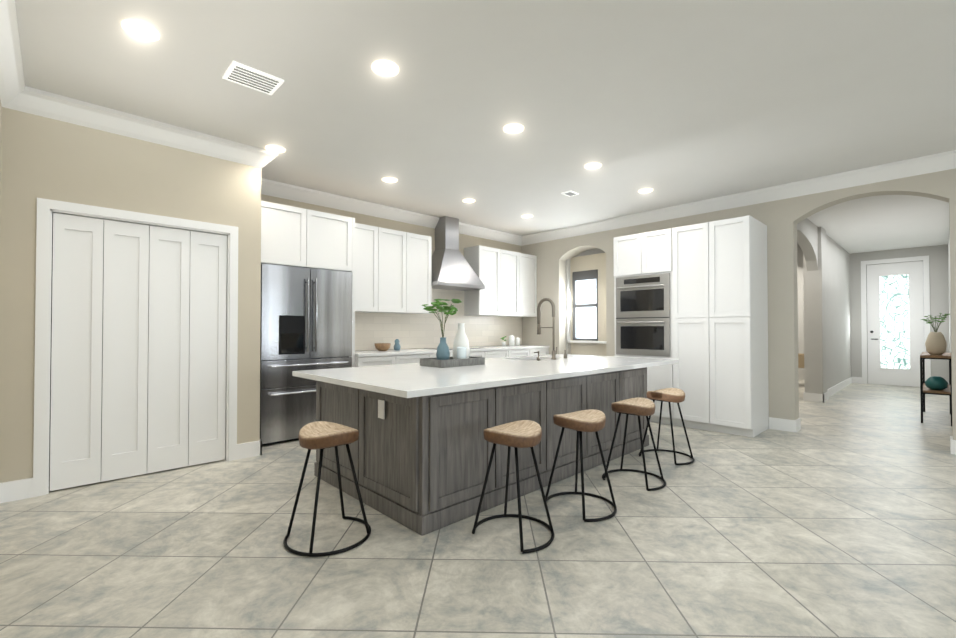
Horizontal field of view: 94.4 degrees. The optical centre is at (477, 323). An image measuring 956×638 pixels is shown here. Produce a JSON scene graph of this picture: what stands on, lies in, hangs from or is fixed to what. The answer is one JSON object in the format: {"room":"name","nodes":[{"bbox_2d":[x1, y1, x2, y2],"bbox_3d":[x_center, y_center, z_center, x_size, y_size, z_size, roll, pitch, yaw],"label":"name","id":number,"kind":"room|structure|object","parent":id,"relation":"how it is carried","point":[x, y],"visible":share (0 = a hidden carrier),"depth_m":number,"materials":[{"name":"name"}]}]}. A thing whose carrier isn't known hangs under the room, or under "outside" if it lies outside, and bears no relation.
{"room":"kitchen","nodes":[
{"label":"kitchen","id":0,"kind":"room"},
{"bbox_2d":[0,100,1,213],"bbox_3d":[0.218,-0.263,-0.732,0.150,2.940,10.754,1,-1,-44],"label":"wall","id":1,"kind":"structure","parent":0,"point":[0,148],"depth_m":3.10,"materials":[{"name":"paint"}]},
{"bbox_2d":[0,0,27,112],"bbox_3d":[0.355,-1.656,-0.664,0.115,0.150,10.634,1,-1,-44],"label":"crown molding","id":2,"kind":"structure","parent":1,"relation":"attached to","point":[16,93],"depth_m":2.75,"materials":[{"name":"white wood"}]},
{"bbox_2d":[49,214,103,488],"bbox_3d":[-2.841,0.189,3.795,1.303,2.160,0.015,1,-1,-44],"label":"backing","id":3,"kind":"object","parent":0,"point":[51,346],"depth_m":3.39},
{"bbox_2d":[0,107,261,482],"bbox_3d":[-2.782,-0.202,3.757,1.730,2.940,0.120,1,-1,-44],"label":"wall","id":4,"kind":"structure","parent":0,"point":[48,158],"depth_m":3.44,"materials":[{"name":"paint"}]},
{"bbox_2d":[33,198,237,496],"bbox_3d":[-2.778,0.178,3.729,1.343,2.180,0.118,1,-1,-44],"label":"trim","id":5,"kind":"structure","parent":4,"relation":"attached to","point":[47,209],"depth_m":3.31,"materials":[{"name":"white wood"}]},
{"bbox_2d":[50,213,226,490],"bbox_3d":[-2.777,0.216,3.727,1.169,2.080,0.032,1,-1,-44],"label":"bifold closet door","id":6,"kind":"structure","parent":4,"relation":"in","point":[149,376],"depth_m":3.66,"materials":[{"name":"white wood"}]},
{"bbox_2d":[28,87,277,167],"bbox_3d":[-2.616,-1.596,3.772,1.726,0.150,0.115,1,-1,-44],"label":"crown molding","id":7,"kind":"structure","parent":4,"relation":"attached to","point":[42,103],"depth_m":3.62,"materials":[{"name":"white wood"}]},
{"bbox_2d":[0,377,955,502],"bbox_3d":[5.111,1.201,3.924,13.386,0.140,10.734,1,-1,-44],"label":"baseboard","id":8,"kind":"structure","parent":4,"relation":"attached to","point":[15,490],"depth_m":4.27,"materials":[{"name":"white wood"}]},
{"bbox_2d":[261,194,520,350],"bbox_3d":[-0.973,-0.162,6.716,5.217,2.940,0.150,1,-1,-44],"label":"wall","id":9,"kind":"structure","parent":0,"point":[465,241],"depth_m":6.43,"materials":[{"name":"paint"}]},
{"bbox_2d":[355,223,382,312],"bbox_3d":[-1.566,-0.707,5.795,0.503,1.114,0.364,1,-1,-44],"label":"upper cabinet","id":10,"kind":"object","parent":9,"relation":"attached to","point":[368,239],"depth_m":5.71,"materials":[{"name":"white wood"}]},
{"bbox_2d":[261,180,523,244],"bbox_3d":[-0.953,-1.558,6.571,4.779,0.150,0.115,1,-1,-44],"label":"crown molding","id":11,"kind":"structure","parent":9,"relation":"attached to","point":[271,188],"depth_m":6.04,"materials":[{"name":"white"}]},
{"bbox_2d":[383,228,410,313],"bbox_3d":[-1.271,-0.704,6.078,0.566,1.114,0.364,1,-1,-44],"label":"upper cabinet","id":12,"kind":"object","parent":9,"relation":"attached to","point":[393,271],"depth_m":6.01,"materials":[{"name":"white wood"}]},
{"bbox_2d":[411,233,431,313],"bbox_3d":[-0.976,-0.700,6.360,0.503,1.114,0.364,1,-1,-44],"label":"upper cabinet","id":13,"kind":"object","parent":9,"relation":"attached to","point":[421,245],"depth_m":6.29,"materials":[{"name":"white wood"}]},
{"bbox_2d":[355,288,521,350],"bbox_3d":[-0.525,-0.228,7.034,3.729,1.218,0.011,1,-1,-44],"label":"tile backsplash","id":14,"kind":"structure","parent":9,"relation":"attached to","point":[410,331],"depth_m":6.86,"materials":[{"name":"beige tile"}]},
{"bbox_2d":[432,216,484,290],"bbox_3d":[-0.405,-1.084,6.821,0.943,1.088,0.496,1,-1,-44],"label":"range hood","id":15,"kind":"object","parent":9,"relation":"attached to","point":[452,269],"visible":0.88,"depth_m":6.75,"materials":[{"name":"silver metal"}]},
{"bbox_2d":[464,245,503,316],"bbox_3d":[0.090,-0.686,7.382,0.548,1.114,0.364,1,-1,-44],"label":"upper cabinet","id":16,"kind":"object","parent":9,"relation":"attached to","point":[487,262],"depth_m":7.24,"materials":[{"name":"white wood"}]},
{"bbox_2d":[504,250,523,316],"bbox_3d":[0.418,-0.682,7.696,0.611,1.114,0.364,1,-1,-44],"label":"upper cabinet","id":17,"kind":"object","parent":9,"relation":"attached to","point":[507,278],"depth_m":7.66,"materials":[{"name":"white wood"}]},
{"bbox_2d":[524,254,535,316],"bbox_3d":[0.746,-0.677,8.010,0.548,1.114,0.364,1,-1,-44],"label":"upper cabinet","id":18,"kind":"object","parent":9,"relation":"attached to","point":[529,260],"depth_m":7.95,"materials":[{"name":"white wood"}]},
{"bbox_2d":[0,379,955,637],"bbox_3d":[4.972,1.337,4.357,14.186,0.120,11.954,1,-1,-44],"label":"floor","id":19,"kind":"structure","parent":0,"point":[834,516],"depth_m":2.44,"materials":[{"name":"tile"}]},
{"bbox_2d":[260,264,351,445],"bbox_3d":[-2.046,0.338,5.104,1.021,1.897,0.645,1,-1,-44],"label":"fridge","id":20,"kind":"object","parent":19,"relation":"on","point":[306,320],"visible":0.75,"depth_m":4.81,"materials":[{"name":"metal"}]},
{"bbox_2d":[261,200,354,366],"bbox_3d":[-2.091,0.007,5.139,1.144,2.560,0.572,1,-1,-44],"label":"cabinet","id":21,"kind":"object","parent":19,"relation":"on","point":[298,237],"visible":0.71,"depth_m":4.95,"materials":[{"name":"white wood"}]},
{"bbox_2d":[283,421,370,556],"bbox_3d":[-0.861,0.929,2.591,0.489,0.643,0.437,1,-1,-44],"label":"stool","id":22,"kind":"object","parent":19,"relation":"on","point":[321,435],"visible":1,"depth_m":2.54,"materials":[{"name":"brown wood"}]},
{"bbox_2d":[355,357,398,366],"bbox_3d":[-1.454,0.850,5.679,0.532,0.888,0.622,1,-1,-44],"label":"base cabinet","id":23,"kind":"object","parent":19,"relation":"on","point":[378,358],"depth_m":5.45,"materials":[{"name":"white wood"}]},
{"bbox_2d":[355,345,549,356],"bbox_3d":[-0.298,0.401,6.788,3.726,0.040,0.640,1,-1,-44],"label":"countertop","id":24,"kind":"structure","parent":23,"relation":"on","point":[482,349],"depth_m":6.05,"materials":[{"name":"white stone"}]},
{"bbox_2d":[449,346,478,348],"bbox_3d":[-0.364,0.377,6.758,0.760,0.008,0.520,1,-1,-44],"label":"cooktop","id":25,"kind":"object","parent":24,"relation":"in","point":[475,347],"depth_m":6.85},
{"bbox_2d":[501,335,519,345],"label":"vases","id":26,"kind":"object","parent":24,"relation":"on","point":[513,341],"depth_m":7.72,"materials":[{"name":"white ceramic"}]},
{"bbox_2d":[399,353,434,363],"bbox_3d":[-1.069,0.855,6.047,0.659,0.888,0.622,1,-1,-44],"label":"base cabinet","id":27,"kind":"object","parent":19,"relation":"on","point":[411,357],"depth_m":5.85,"materials":[{"name":"white wood"}]},
{"bbox_2d":[469,353,486,358],"bbox_3d":[-0.323,0.865,6.762,0.595,0.888,0.622,1,-1,-44],"label":"base cabinet","id":28,"kind":"object","parent":19,"relation":"on","point":[470,354],"depth_m":6.66,"materials":[{"name":"white wood"}]},
{"bbox_2d":[314,358,651,535],"bbox_3d":[0.216,0.856,4.170,2.955,0.836,1.503,1,-1,-44],"label":"kitchen island","id":29,"kind":"object","parent":19,"relation":"on","point":[421,453],"depth_m":3.05,"materials":[{"name":"grey wood"}]},
{"bbox_2d":[378,400,384,418],"bbox_3d":[-0.637,0.567,2.921,0.008,0.120,0.072,1,-1,-44],"label":"outlet","id":30,"kind":"object","parent":29,"relation":"attached to","point":[381,409],"visible":0.86,"depth_m":2.91,"materials":[{"name":"white plastic"}]},
{"bbox_2d":[292,354,678,397],"bbox_3d":[0.373,0.419,4.299,3.674,0.040,1.626,1,-1,-44],"label":"island countertop","id":31,"kind":"structure","parent":29,"relation":"on","point":[412,380],"depth_m":3.45,"materials":[{"name":"white stone"}]},
{"bbox_2d":[420,356,484,367],"bbox_3d":[-0.238,0.363,4.207,0.540,0.068,0.320,1,-1,-44],"label":"tray","id":32,"kind":"object","parent":31,"relation":"on","point":[450,362],"visible":0.92,"depth_m":4.06,"materials":[{"name":"grey wood"}]},
{"bbox_2d":[422,299,460,359],"bbox_3d":[-0.356,0.079,4.163,0.404,0.608,0.426,1,-1,-44],"label":"vase","id":33,"kind":"object","parent":32,"relation":"on","point":[443,352],"visible":0.96,"depth_m":4.09,"materials":[{"name":"blue ceramic"}]},
{"bbox_2d":[457,347,465,358],"bbox_3d":[-0.154,0.302,4.163,0.092,0.160,0.092,1,-1,-44],"label":"glass jar","id":34,"kind":"object","parent":32,"relation":"on","point":[461,352],"visible":0.56,"depth_m":4.12,"materials":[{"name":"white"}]},
{"bbox_2d":[453,323,469,358],"bbox_3d":[-0.165,0.192,4.335,0.168,0.385,0.165,1,-1,-44],"label":"vase","id":35,"kind":"object","parent":32,"relation":"on","point":[461,339],"visible":0.73,"depth_m":4.29,"materials":[{"name":"white ceramic"}]},
{"bbox_2d":[534,298,566,360],"bbox_3d":[0.778,0.056,5.080,0.542,0.705,0.263,1,-1,-44],"label":"faucet","id":36,"kind":"object","parent":31,"relation":"on","point":[539,327],"visible":1,"depth_m":5.04,"materials":[{"name":"silver metal"}]},
{"bbox_2d":[487,349,510,357],"bbox_3d":[0.084,0.870,7.152,0.658,0.888,0.622,1,-1,-44],"label":"base cabinet","id":37,"kind":"object","parent":19,"relation":"on","point":[491,353],"depth_m":6.97,"materials":[{"name":"white wood"}]},
{"bbox_2d":[472,420,554,553],"bbox_3d":[0.225,0.930,2.661,0.489,0.643,0.437,-1,-1,40],"label":"stool","id":38,"kind":"object","parent":19,"relation":"on","point":[516,435],"visible":0.98,"depth_m":2.62,"materials":[{"name":"brown wood"}]},
{"bbox_2d":[511,349,534,356],"bbox_3d":[0.491,0.876,7.542,0.596,0.888,0.622,1,-1,-44],"label":"base cabinet","id":39,"kind":"object","parent":19,"relation":"on","point":[514,352],"depth_m":7.37,"materials":[{"name":"white wood"}]},
{"bbox_2d":[535,349,548,354],"bbox_3d":[0.830,0.880,7.867,0.595,0.888,0.622,1,-1,-44],"label":"base cabinet","id":40,"kind":"object","parent":19,"relation":"on","point":[541,351],"depth_m":7.74,"materials":[{"name":"white wood"}]},
{"bbox_2d":[545,409,616,521],"bbox_3d":[0.717,0.935,3.053,0.437,0.643,0.489,1,-1,-36],"label":"stool","id":41,"kind":"object","parent":19,"relation":"on","point":[590,420],"visible":0.98,"depth_m":2.99,"materials":[{"name":"brown wood"}]},
{"bbox_2d":[602,398,665,490],"bbox_3d":[1.268,0.942,3.588,0.489,0.643,0.438,-1,-1,42],"label":"stool","id":42,"kind":"object","parent":19,"relation":"on","point":[638,407],"visible":0.96,"depth_m":3.56,"materials":[{"name":"brown wood"}]},
{"bbox_2d":[639,388,694,464],"bbox_3d":[1.800,0.951,4.217,0.438,0.643,0.489,1,-1,-39],"label":"stool","id":43,"kind":"object","parent":19,"relation":"on","point":[674,395],"visible":1,"depth_m":4.15,"materials":[{"name":"brown wood"}]},
{"bbox_2d":[614,215,768,436],"bbox_3d":[2.703,0.048,5.778,0.795,2.496,1.669,1,-1,-44],"label":"pantry cabinet","id":44,"kind":"object","parent":19,"relation":"on","point":[693,299],"visible":0.9,"depth_m":5.35,"materials":[{"name":"white wood"}]},
{"bbox_2d":[798,353,803,367],"bbox_3d":[6.939,0.873,9.660,0.580,0.950,0.580,1,-1,-44],"label":"chair","id":45,"kind":"object","parent":19,"relation":"on","point":[800,360],"visible":0.04,"depth_m":9.37,"materials":[{"name":"brown wood"}]},
{"bbox_2d":[920,352,951,425],"bbox_3d":[6.265,0.859,6.051,1.150,0.880,0.290,1,-1,-44],"label":"console table","id":46,"kind":"object","parent":19,"relation":"on","point":[924,389],"visible":0.75,"depth_m":5.74,"materials":[{"name":"black metal"}]},
{"bbox_2d":[921,313,949,354],"bbox_3d":[5.998,0.141,5.806,0.270,0.547,0.275,1,-1,-44],"label":"vase","id":47,"kind":"object","parent":46,"relation":"on","point":[935,343],"visible":0.96,"depth_m":5.75,"materials":[{"name":"beige ceramic"}]},
{"bbox_2d":[925,376,947,389],"bbox_3d":[6.009,0.783,5.807,0.220,0.174,0.214,1,-1,-44],"label":"vase","id":48,"kind":"object","parent":46,"relation":"on","point":[936,383],"visible":1,"depth_m":5.75,"materials":[{"name":"teal ceramic"}]},
{"bbox_2d":[15,0,955,253],"bbox_3d":[4.972,-1.723,4.398,14.186,0.120,11.954,1,-1,-44],"label":"ceiling","id":49,"kind":"structure","parent":0,"point":[670,103],"depth_m":3.22,"materials":[{"name":"paint"}]},
{"bbox_2d":[121,20,159,40],"bbox_3d":[-1.940,-1.684,2.550,0.176,0.007,0.176,1,-1,-44],"label":"recessed light","id":50,"kind":"object","parent":49,"relation":"in","point":[140,30],"visible":1,"depth_m":2.55,"materials":[{"name":"white"}]},
{"bbox_2d":[222,61,283,94],"bbox_3d":[-1.541,-1.673,3.039,0.320,0.016,0.250,1,-1,-44],"label":"ceiling vent","id":51,"kind":"object","parent":49,"relation":"in","point":[249,77],"depth_m":3.02,"materials":[{"name":"white metal"}]},
{"bbox_2d":[265,145,284,152],"bbox_3d":[-1.932,-1.661,4.225,0.176,0.007,0.176,1,-1,-44],"label":"recessed light","id":52,"kind":"object","parent":49,"relation":"in","point":[275,148],"visible":0.98,"depth_m":4.22,"materials":[{"name":"white"}]},
{"bbox_2d":[372,60,398,76],"bbox_3d":[-0.611,-1.679,2.920,0.176,0.007,0.176,1,-1,-44],"label":"recessed light","id":53,"kind":"object","parent":49,"relation":"in","point":[385,68],"visible":1,"depth_m":2.92,"materials":[{"name":"white"}]},
{"bbox_2d":[382,177,396,182],"bbox_3d":[-1.017,-1.649,5.101,0.176,0.007,0.176,1,-1,-44],"label":"recessed light","id":54,"kind":"object","parent":49,"relation":"in","point":[389,180],"visible":0.96,"depth_m":5.09,"materials":[{"name":"white"}]},
{"bbox_2d":[462,199,474,202],"bbox_3d":[-0.121,-1.638,5.924,0.176,0.007,0.176,1,-1,-44],"label":"recessed light","id":55,"kind":"object","parent":49,"relation":"in","point":[468,200],"visible":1,"depth_m":5.91,"materials":[{"name":"white plastic"}]},
{"bbox_2d":[503,124,523,133],"bbox_3d":[0.304,-1.667,3.797,0.176,0.007,0.176,1,-1,-44],"label":"recessed light","id":56,"kind":"object","parent":49,"relation":"in","point":[513,128],"visible":1,"depth_m":3.79,"materials":[{"name":"white"}]},
{"bbox_2d":[521,215,532,217],"bbox_3d":[0.747,-1.627,6.739,0.176,0.007,0.176,1,-1,-44],"label":"recessed light","id":57,"kind":"object","parent":49,"relation":"in","point":[526,216],"visible":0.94,"depth_m":6.75,"materials":[{"name":"white plastic"}]},
{"bbox_2d":[561,191,578,196],"bbox_3d":[1.167,-1.640,5.608,0.180,0.011,0.140,1,-1,-44],"label":"ceiling vent","id":58,"kind":"object","parent":49,"relation":"in","point":[569,193],"depth_m":5.59,"materials":[{"name":"white metal"}]},
{"bbox_2d":[584,163,601,168],"bbox_3d":[1.210,-1.655,4.665,0.176,0.007,0.176,1,-1,-44],"label":"recessed light","id":59,"kind":"object","parent":49,"relation":"in","point":[592,165],"visible":0.98,"depth_m":4.66,"materials":[{"name":"white"}]},
{"bbox_2d":[638,188,652,192],"bbox_3d":[2.079,-1.644,5.497,0.176,0.007,0.176,1,-1,-44],"label":"recessed light","id":60,"kind":"object","parent":49,"relation":"in","point":[646,190],"visible":1,"depth_m":5.48,"materials":[{"name":"white"}]},
{"bbox_2d":[566,248,605,355],"bbox_3d":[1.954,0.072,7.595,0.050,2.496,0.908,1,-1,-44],"label":"wall","id":61,"kind":"structure","parent":0,"point":[589,262],"depth_m":7.51,"materials":[{"name":"paint"}]},
{"bbox_2d":[566,269,605,343],"bbox_3d":[1.926,-0.309,7.572,0.150,1.310,0.904,1,-1,-44],"label":"kitchen window","id":62,"kind":"structure","parent":61,"relation":"in","point":[585,303],"depth_m":7.71,"materials":[{"name":"white"}]},
{"bbox_2d":[521,168,955,439],"bbox_3d":[4.924,-0.195,4.297,0.350,2.940,11.504,1,-1,-44],"label":"wall","id":63,"kind":"structure","parent":0,"point":[781,219],"depth_m":5.39,"materials":[{"name":"paint"}]},
{"bbox_2d":[520,150,955,245],"bbox_3d":[4.756,-1.591,4.155,0.115,0.150,11.504,1,-1,-44],"label":"crown molding","id":64,"kind":"structure","parent":63,"relation":"attached to","point":[943,161],"depth_m":5.37,"materials":[{"name":"white"}]},
{"bbox_2d":[797,242,802,267],"bbox_3d":[5.371,-0.126,9.383,0.150,2.940,2.986,1,-1,-44],"label":"wall","id":65,"kind":"structure","parent":0,"point":[799,257],"depth_m":8.48,"materials":[{"name":"paint"}]},
{"bbox_2d":[797,218,850,393],"bbox_3d":[6.068,-0.146,7.879,6.558,2.940,0.250,1,-1,-44],"label":"wall","id":66,"kind":"structure","parent":0,"point":[827,318],"depth_m":7.57,"materials":[{"name":"paint"}]},
{"bbox_2d":[797,245,948,383],"bbox_3d":[7.863,-0.106,10.853,0.150,2.940,5.334,1,-1,-44],"label":"wall","id":67,"kind":"structure","parent":0,"point":[938,278],"depth_m":9.61,"materials":[{"name":"paint"}]},
{"bbox_2d":[867,261,923,386],"bbox_3d":[9.010,0.018,9.585,0.116,2.649,0.892,1,-1,-44],"label":"entry door","id":68,"kind":"structure","parent":67,"relation":"in","point":[895,326],"depth_m":9.59,"materials":[{"name":"white wood"}]},
{"bbox_2d":[861,255,930,383],"bbox_3d":[8.983,-0.027,9.560,0.020,2.748,1.080,1,-1,-44],"label":"door frame","id":69,"kind":"structure","parent":67,"relation":"attached to","point":[926,285],"depth_m":9.59,"materials":[{"name":"white wood"}]},
{"bbox_2d":[948,229,950,352],"bbox_3d":[7.234,-0.163,6.662,6.558,2.940,0.150,1,-1,-44],"label":"wall","id":70,"kind":"structure","parent":0,"point":[949,293],"depth_m":8.08,"materials":[{"name":"paint"}]}
]}

